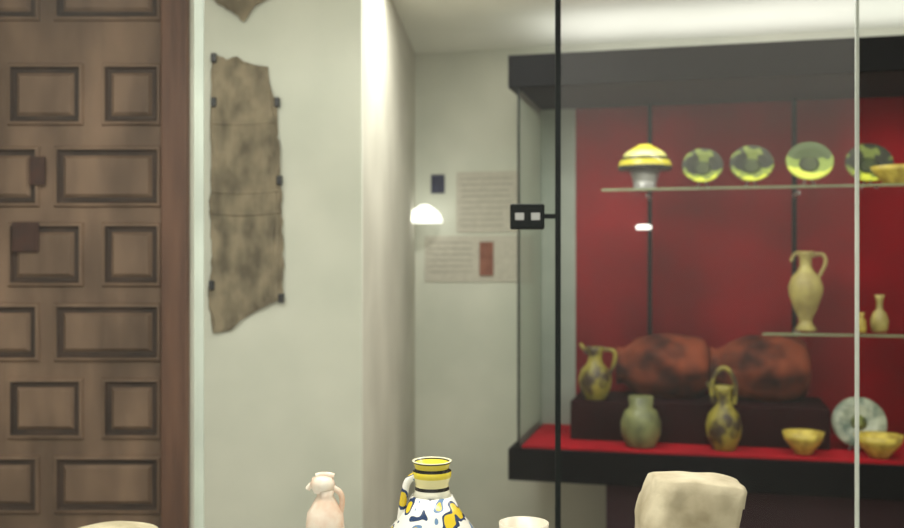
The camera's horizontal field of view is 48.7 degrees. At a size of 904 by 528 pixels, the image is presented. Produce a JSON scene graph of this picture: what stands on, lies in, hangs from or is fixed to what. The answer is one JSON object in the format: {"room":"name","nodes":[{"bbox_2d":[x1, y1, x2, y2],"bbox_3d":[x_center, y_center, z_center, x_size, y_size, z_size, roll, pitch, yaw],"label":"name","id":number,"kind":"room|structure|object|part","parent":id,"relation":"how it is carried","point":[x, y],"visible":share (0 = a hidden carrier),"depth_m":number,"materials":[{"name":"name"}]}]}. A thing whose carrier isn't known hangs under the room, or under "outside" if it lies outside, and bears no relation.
{"room":"museum","nodes":[
{"label":"museum","id":0,"kind":"room"},
{"bbox_2d":[190,0,362,527],"bbox_3d":[-0.529,0.265,3.950,0.514,2.570,1.900,0,0,0],"label":"wall","id":1,"kind":"structure","parent":0,"point":[283,388],"depth_m":3.00,"materials":[{"name":"white paint"}]},
{"bbox_2d":[0,0,160,527],"bbox_3d":[-1.402,0.335,3.045,1.070,2.410,0.050,0,0,0],"label":"leaf","id":2,"kind":"object","parent":1,"relation":"attached to","point":[92,44],"visible":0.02,"depth_m":3.02,"materials":[{"name":"brown wood"}]},
{"bbox_2d":[0,303,40,360],"bbox_3d":[-1.405,0.205,3.014,0.325,0.177,0.013,0,0,0],"label":"panel","id":3,"kind":"object","parent":2,"relation":"attached to","point":[20,323],"visible":1,"depth_m":3.01,"materials":[{"name":"brown wood"}]},
{"bbox_2d":[0,455,40,512],"bbox_3d":[-1.405,0.664,3.014,0.325,0.177,0.013,0,0,0],"label":"panel","id":4,"kind":"object","parent":2,"relation":"attached to","point":[20,475],"visible":1,"depth_m":3.01,"materials":[{"name":"brown wood"}]},
{"bbox_2d":[0,146,40,206],"bbox_3d":[-1.405,-0.264,3.014,0.325,0.186,0.013,0,0,0],"label":"panel","id":5,"kind":"object","parent":2,"relation":"attached to","point":[16,190],"visible":1,"depth_m":3.01,"materials":[{"name":"brown wood"}]},
{"bbox_2d":[30,157,45,184],"bbox_3d":[-1.245,-0.280,3.003,0.045,0.084,0.014,0,0,0],"label":"plaque","id":6,"kind":"object","parent":5,"relation":"attached to","point":[37,164],"visible":1,"depth_m":3.00,"materials":[{"name":"brown wood"}]},
{"bbox_2d":[0,0,40,21],"bbox_3d":[-1.405,-0.793,3.014,0.325,0.123,0.013,0,0,0],"label":"panel","id":7,"kind":"object","parent":2,"relation":"attached to","point":[10,10],"visible":1,"depth_m":3.01,"materials":[{"name":"brown wood"}]},
{"bbox_2d":[8,63,83,125],"bbox_3d":[-1.226,-0.511,3.014,0.232,0.189,0.013,0,0,0],"label":"panel","id":8,"kind":"object","parent":2,"relation":"attached to","point":[39,94],"visible":1,"depth_m":3.01,"materials":[{"name":"brown wood"}]},
{"bbox_2d":[8,377,83,438],"bbox_3d":[-1.226,0.435,3.014,0.232,0.186,0.013,0,0,0],"label":"panel","id":9,"kind":"object","parent":2,"relation":"attached to","point":[38,407],"visible":1,"depth_m":3.01,"materials":[{"name":"brown wood"}]},
{"bbox_2d":[8,222,83,286],"bbox_3d":[-1.226,-0.029,3.014,0.232,0.195,0.013,0,0,0],"label":"panel","id":10,"kind":"object","parent":2,"relation":"attached to","point":[59,261],"visible":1,"depth_m":3.01,"materials":[{"name":"brown wood"}]},
{"bbox_2d":[12,222,38,251],"bbox_3d":[-1.281,-0.081,3.003,0.080,0.090,0.014,0,0,0],"label":"plaque","id":11,"kind":"object","parent":10,"relation":"attached to","point":[25,235],"visible":1,"depth_m":3.00,"materials":[{"name":"brown wood"}]},
{"bbox_2d":[54,146,160,206],"bbox_3d":[-1.038,-0.264,3.014,0.327,0.186,0.013,0,0,0],"label":"panel","id":12,"kind":"object","parent":2,"relation":"attached to","point":[84,176],"visible":0.96,"depth_m":3.01,"materials":[{"name":"brown wood"}]},
{"bbox_2d":[54,303,160,360],"bbox_3d":[-1.038,0.205,3.014,0.327,0.177,0.013,0,0,0],"label":"panel","id":13,"kind":"object","parent":2,"relation":"attached to","point":[82,331],"visible":0.96,"depth_m":3.01,"materials":[{"name":"brown wood"}]},
{"bbox_2d":[54,455,160,512],"bbox_3d":[-1.038,0.664,3.014,0.327,0.177,0.013,0,0,0],"label":"panel","id":14,"kind":"object","parent":2,"relation":"attached to","point":[82,483],"visible":0.96,"depth_m":3.01,"materials":[{"name":"brown wood"}]},
{"bbox_2d":[54,0,160,21],"bbox_3d":[-1.038,-0.793,3.014,0.327,0.123,0.013,0,0,0],"label":"panel","id":15,"kind":"object","parent":2,"relation":"attached to","point":[64,10],"visible":0.97,"depth_m":3.01,"materials":[{"name":"brown wood"}]},
{"bbox_2d":[102,222,160,286],"bbox_3d":[-0.966,-0.029,3.014,0.182,0.195,0.013,0,0,0],"label":"panel","id":16,"kind":"object","parent":2,"relation":"attached to","point":[131,251],"visible":0.96,"depth_m":3.01,"materials":[{"name":"brown wood"}]},
{"bbox_2d":[102,63,160,125],"bbox_3d":[-0.966,-0.511,3.014,0.182,0.189,0.013,0,0,0],"label":"panel","id":17,"kind":"object","parent":2,"relation":"attached to","point":[131,92],"visible":0.96,"depth_m":3.01,"materials":[{"name":"brown wood"}]},
{"bbox_2d":[102,377,160,438],"bbox_3d":[-0.966,0.435,3.014,0.182,0.186,0.013,0,0,0],"label":"panel","id":18,"kind":"object","parent":2,"relation":"attached to","point":[131,406],"visible":0.96,"depth_m":3.01,"materials":[{"name":"brown wood"}]},
{"bbox_2d":[161,0,189,527],"bbox_3d":[-0.827,0.290,3.035,0.081,2.520,0.130,0,0,0],"label":"door frame","id":19,"kind":"structure","parent":1,"relation":"attached to","point":[175,14],"depth_m":2.97,"materials":[{"name":"brown wood"}]},
{"bbox_2d":[215,0,265,21],"bbox_3d":[-0.630,-0.830,2.987,0.203,0.212,0.022,0,0,0],"label":"fragment","id":20,"kind":"object","parent":1,"relation":"attached to","point":[241,8],"visible":1,"depth_m":2.99,"materials":[{"name":"stone"}]},
{"bbox_2d":[208,53,284,332],"bbox_3d":[-0.615,-0.211,2.987,0.229,0.836,0.022,0,0,0],"label":"fragment","id":21,"kind":"object","parent":1,"relation":"attached to","point":[245,200],"visible":1,"depth_m":2.99,"materials":[{"name":"stone"}]},
{"bbox_2d":[363,0,414,527],"bbox_3d":[-0.284,0.265,3.960,0.212,2.570,1.799,0,0,0],"label":"wall return","id":22,"kind":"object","parent":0,"point":[388,52],"depth_m":3.71,"materials":[{"name":"white paint"}]},
{"bbox_2d":[392,0,903,52],"bbox_3d":[0.550,-1.070,2.050,7.300,0.100,7.100,0,0,0],"label":"ceiling","id":23,"kind":"structure","parent":0,"point":[430,26],"depth_m":4.16,"materials":[{"name":"white paint"}]},
{"bbox_2d":[415,27,903,527],"bbox_3d":[1.448,0.265,4.495,3.370,2.570,0.120,0,0,14],"label":"wall","id":24,"kind":"structure","parent":0,"point":[466,108],"depth_m":4.77,"materials":[{"name":"white paint"}]},
{"bbox_2d":[412,204,441,222],"bbox_3d":[-0.126,-0.239,4.730,0.168,0.087,0.192,0,0,14],"label":"wall lamp","id":25,"kind":"object","parent":24,"relation":"attached to","point":[424,213],"depth_m":4.66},
{"bbox_2d":[431,175,444,193],"bbox_3d":[-0.068,-0.385,4.813,0.067,0.090,0.006,0,0,15],"label":"wall label","id":26,"kind":"object","parent":24,"relation":"attached to","point":[437,181],"visible":1,"depth_m":4.81,"materials":[{"name":"black paper"}]},
{"bbox_2d":[425,235,532,281],"bbox_3d":[0.125,-0.025,4.764,0.527,0.220,0.007,0,0,14],"label":"text panel","id":27,"kind":"object","parent":24,"relation":"attached to","point":[447,258],"visible":1,"depth_m":4.77,"materials":[{"name":"paper"}]},
{"bbox_2d":[479,242,492,275],"bbox_3d":[0.164,-0.025,4.745,0.067,0.160,0.006,0,0,14],"label":"wall label","id":28,"kind":"object","parent":27,"relation":"attached to","point":[485,248],"visible":1,"depth_m":4.74,"materials":[{"name":"brown paper"}]},
{"bbox_2d":[456,171,516,232],"bbox_3d":[0.167,-0.295,4.753,0.300,0.290,0.007,0,0,14],"label":"text panel","id":29,"kind":"object","parent":24,"relation":"attached to","point":[484,199],"visible":0.79,"depth_m":4.75,"materials":[{"name":"paper"}]},
{"bbox_3d":[0.550,1.600,2.050,7.300,0.100,7.100,0,0,0],"label":"floor","id":30,"kind":"structure","parent":0,"visible":0},
{"bbox_2d":[79,521,157,527],"bbox_3d":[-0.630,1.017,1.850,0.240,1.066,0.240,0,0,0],"label":"dish","id":31,"kind":"object","parent":30,"relation":"on","point":[110,524],"visible":1,"depth_m":1.87,"materials":[{"name":"beige ceramic"}]},
{"bbox_2d":[194,0,858,527],"bbox_3d":[0.168,0.405,1.625,1.487,2.290,1.190,0,0,0],"label":"frame","id":32,"kind":"object","parent":30,"relation":"on","point":[522,216],"visible":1,"depth_m":2.20,"materials":[{"name":"metal"}]},
{"bbox_2d":[306,472,344,527],"bbox_3d":[-0.203,0.464,1.600,0.062,0.262,0.062,0,0,27],"label":"pitcher","id":33,"kind":"object","parent":32,"relation":"on","point":[325,511],"visible":1,"depth_m":1.58,"materials":[{"name":"beige ceramic"}]},
{"bbox_3d":[-0.184,0.378,1.600,0.025,0.051,0.009,0,0,0],"label":"handle","id":34,"kind":"part","parent":33,"relation":"part of","materials":[{"name":"beige ceramic"}]},
{"bbox_2d":[391,456,472,527],"bbox_3d":[-0.032,0.454,1.600,0.164,0.280,0.164,0,0,0],"label":"jug","id":35,"kind":"object","parent":32,"relation":"on","point":[431,504],"visible":1,"depth_m":1.57,"materials":[{"name":"ceramic"}]},
{"bbox_3d":[-0.072,0.370,1.595,0.032,0.077,0.012,0,0,0],"label":"handle","id":36,"kind":"part","parent":35,"relation":"part of","materials":[{"name":"ceramic"}]},
{"bbox_2d":[499,516,548,527],"bbox_3d":[0.115,0.504,1.600,0.080,0.181,0.080,0,0,0],"label":"cup","id":37,"kind":"object","parent":32,"relation":"on","point":[516,521],"visible":1,"depth_m":1.63,"materials":[{"name":"ceramic"}]},
{"bbox_3d":[0.166,-0.104,2.200,0.075,0.056,0.020,0,0,0],"label":"clamp plate","id":38,"kind":"part","parent":32,"relation":"part of","materials":[{"name":"metal"}]},
{"bbox_3d":[0.214,-0.105,2.200,0.028,0.010,0.012,0,0,0],"label":"clamp arm","id":39,"kind":"part","parent":32,"relation":"part of","materials":[{"name":"metal"}]},
{"bbox_2d":[634,471,746,527],"bbox_3d":[0.384,0.467,1.620,0.164,0.252,0.108,0,0,0],"label":"stone fragment","id":40,"kind":"object","parent":32,"relation":"on","point":[666,499],"visible":1,"depth_m":1.57,"materials":[{"name":"beige stone"}]},
{"bbox_2d":[508,35,903,527],"bbox_3d":[1.475,0.357,4.052,2.400,2.385,0.715,0,0,14],"label":"display case","id":41,"kind":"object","parent":30,"relation":"on","point":[712,264],"depth_m":4.27,"materials":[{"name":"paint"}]},
{"bbox_3d":[0.485,0.013,4.574,0.165,1.434,0.040,0,0,14],"label":"panel grey","id":42,"kind":"part","parent":41,"relation":"part of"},
{"bbox_2d":[578,342,616,399],"bbox_3d":[0.603,0.450,4.214,0.140,0.238,0.140,0,0,-28],"label":"pitcher","id":43,"kind":"object","parent":41,"relation":"on","point":[595,379],"visible":1,"depth_m":4.17,"materials":[{"name":"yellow ceramic"}]},
{"bbox_3d":[0.557,0.358,4.225,0.044,0.054,0.016,0,0,14],"label":"spout","id":44,"kind":"part","parent":43,"relation":"part of","materials":[{"name":"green ceramic"}]},
{"bbox_3d":[0.664,0.412,4.198,0.058,0.122,0.016,0,0,14],"label":"handle","id":45,"kind":"part","parent":43,"relation":"part of","materials":[{"name":"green ceramic"}]},
{"bbox_2d":[621,395,660,448],"bbox_3d":[0.755,0.629,4.000,0.160,0.200,0.160,0,0,0],"label":"jar","id":46,"kind":"object","parent":41,"relation":"on","point":[640,422],"visible":1,"depth_m":3.94,"materials":[{"name":"ceramic"}]},
{"bbox_2d":[636,224,651,229],"bbox_3d":[0.835,-0.161,4.356,0.068,0.022,0.068,0,0,14],"label":"puck light","id":47,"kind":"object","parent":41,"relation":"attached to","point":[641,226],"depth_m":4.33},
{"bbox_2d":[617,144,672,191],"bbox_3d":[0.793,-0.396,4.114,0.224,0.186,0.224,0,0,14],"label":"bowl","id":48,"kind":"object","parent":41,"relation":"on","point":[644,162],"visible":0.88,"depth_m":4.06,"materials":[{"name":"ceramic"}]},
{"bbox_2d":[617,144,672,172],"bbox_3d":[0.793,-0.435,4.114,0.224,0.106,0.224,0,0,14],"label":"lid","id":49,"kind":"object","parent":48,"relation":"on","point":[645,158],"depth_m":4.04,"materials":[{"name":"yellow ceramic"}]},
{"bbox_3d":[0.867,0.013,4.379,0.020,1.434,0.020,0,0,14],"label":"shelf rod","id":50,"kind":"part","parent":41,"relation":"part of","materials":[{"name":"black paint"}]},
{"bbox_2d":[616,334,709,398],"bbox_3d":[0.907,0.441,4.294,0.390,0.282,0.278,0,0,14],"label":"storage jar","id":51,"kind":"object","parent":41,"relation":"on","point":[677,366],"visible":0.97,"depth_m":4.19,"materials":[{"name":"red ceramic"}]},
{"bbox_2d":[682,148,722,186],"bbox_3d":[1.014,-0.388,4.049,0.128,0.170,0.132,0,0,-33],"label":"dish","id":52,"kind":"object","parent":41,"relation":"on","point":[699,165],"visible":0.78,"depth_m":4.07,"materials":[{"name":"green ceramic"}]},
{"bbox_3d":[1.475,-0.769,4.052,2.400,0.131,0.715,0,0,14],"label":"cornice","id":53,"kind":"part","parent":41,"relation":"part of","materials":[{"name":"black paint"}]},
{"bbox_2d":[705,366,741,450],"bbox_3d":[1.068,0.564,3.931,0.140,0.330,0.140,0,0,14],"label":"jug","id":54,"kind":"object","parent":41,"relation":"on","point":[723,424],"visible":1,"depth_m":3.90,"materials":[{"name":"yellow ceramic"}]},
{"bbox_3d":[1.022,0.489,3.942,0.045,0.059,0.016,0,0,14],"label":"spout","id":55,"kind":"part","parent":54,"relation":"part of","materials":[{"name":"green ceramic"}]},
{"bbox_3d":[1.068,0.475,3.931,0.108,0.151,0.018,0,0,14],"label":"hoop handle","id":56,"kind":"part","parent":54,"relation":"part of","materials":[{"name":"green ceramic"}]},
{"bbox_3d":[1.616,0.013,4.293,2.165,1.434,0.030,0,0,14],"label":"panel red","id":57,"kind":"part","parent":41,"relation":"part of","materials":[{"name":"fabric"}]},
{"bbox_2d":[729,145,773,185],"bbox_3d":[1.199,-0.392,4.002,0.141,0.177,0.131,0,0,-27],"label":"dish","id":58,"kind":"object","parent":41,"relation":"on","point":[748,163],"visible":0.86,"depth_m":4.02,"materials":[{"name":"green ceramic"}]},
{"bbox_2d":[710,335,810,401],"bbox_3d":[1.290,0.438,4.197,0.400,0.286,0.287,0,0,14],"label":"storage jar","id":59,"kind":"object","parent":41,"relation":"on","point":[767,368],"visible":0.81,"depth_m":4.09,"materials":[{"name":"red ceramic"}]},
{"bbox_3d":[1.448,0.013,4.232,0.020,1.434,0.020,0,0,14],"label":"shelf rod","id":60,"kind":"part","parent":41,"relation":"part of","materials":[{"name":"black paint"}]},
{"bbox_2d":[782,428,824,454],"bbox_3d":[1.349,0.686,3.839,0.156,0.085,0.156,0,0,0],"label":"bowl","id":61,"kind":"object","parent":41,"relation":"on","point":[802,441],"visible":1,"depth_m":3.80,"materials":[{"name":"ceramic"}]},
{"bbox_2d":[788,251,827,330],"bbox_3d":[1.407,0.107,3.979,0.132,0.317,0.132,0,0,-26],"label":"glazed amphora","id":62,"kind":"object","parent":41,"relation":"on","point":[805,287],"visible":1,"depth_m":3.95,"materials":[{"name":"ceramic"}]},
{"bbox_3d":[1.456,0.004,3.967,0.063,0.101,0.014,0,0,14],"label":"handle","id":63,"kind":"part","parent":62,"relation":"part of","materials":[{"name":"ceramic"}]},
{"bbox_2d":[786,142,833,184],"bbox_3d":[1.413,-0.395,3.948,0.150,0.184,0.134,0,0,-25],"label":"dish","id":64,"kind":"object","parent":41,"relation":"on","point":[810,161],"visible":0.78,"depth_m":3.97,"materials":[{"name":"ceramic"}]},
{"bbox_2d":[832,397,886,449],"bbox_3d":[1.596,0.627,3.919,0.165,0.202,0.145,0,0,-26],"label":"plate","id":65,"kind":"object","parent":41,"relation":"on","point":[872,417],"visible":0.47,"depth_m":3.93,"materials":[{"name":"white ceramic"}]},
{"bbox_2d":[859,312,865,332],"bbox_3d":[1.582,0.227,3.863,0.036,0.078,0.036,0,0,0],"label":"bottle","id":66,"kind":"object","parent":41,"relation":"on","point":[862,322],"visible":0.8,"depth_m":3.85,"materials":[{"name":"yellow ceramic"}]},
{"bbox_2d":[845,143,893,188],"bbox_3d":[1.680,-0.397,4.025,0.154,0.187,0.135,0,0,-25],"label":"dish","id":67,"kind":"object","parent":41,"relation":"on","point":[870,154],"visible":0.77,"depth_m":4.05,"materials":[{"name":"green ceramic"}]},
{"bbox_2d":[854,431,903,458],"bbox_3d":[1.611,0.686,3.773,0.176,0.085,0.176,0,0,0],"label":"bowl","id":68,"kind":"object","parent":41,"relation":"on","point":[877,444],"visible":0.93,"depth_m":3.73,"materials":[{"name":"ceramic"}]},
{"bbox_2d":[870,295,888,331],"bbox_3d":[1.668,0.193,3.903,0.068,0.145,0.068,0,0,0],"label":"flask","id":69,"kind":"object","parent":41,"relation":"on","point":[879,321],"visible":1,"depth_m":3.88,"materials":[{"name":"ceramic"}]},
{"bbox_2d":[870,164,903,183],"bbox_3d":[1.707,-0.339,3.847,0.184,0.072,0.184,0,0,0],"label":"bowl","id":70,"kind":"object","parent":41,"relation":"on","point":[887,174],"visible":0.82,"depth_m":3.80,"materials":[{"name":"ceramic"}]}
]}

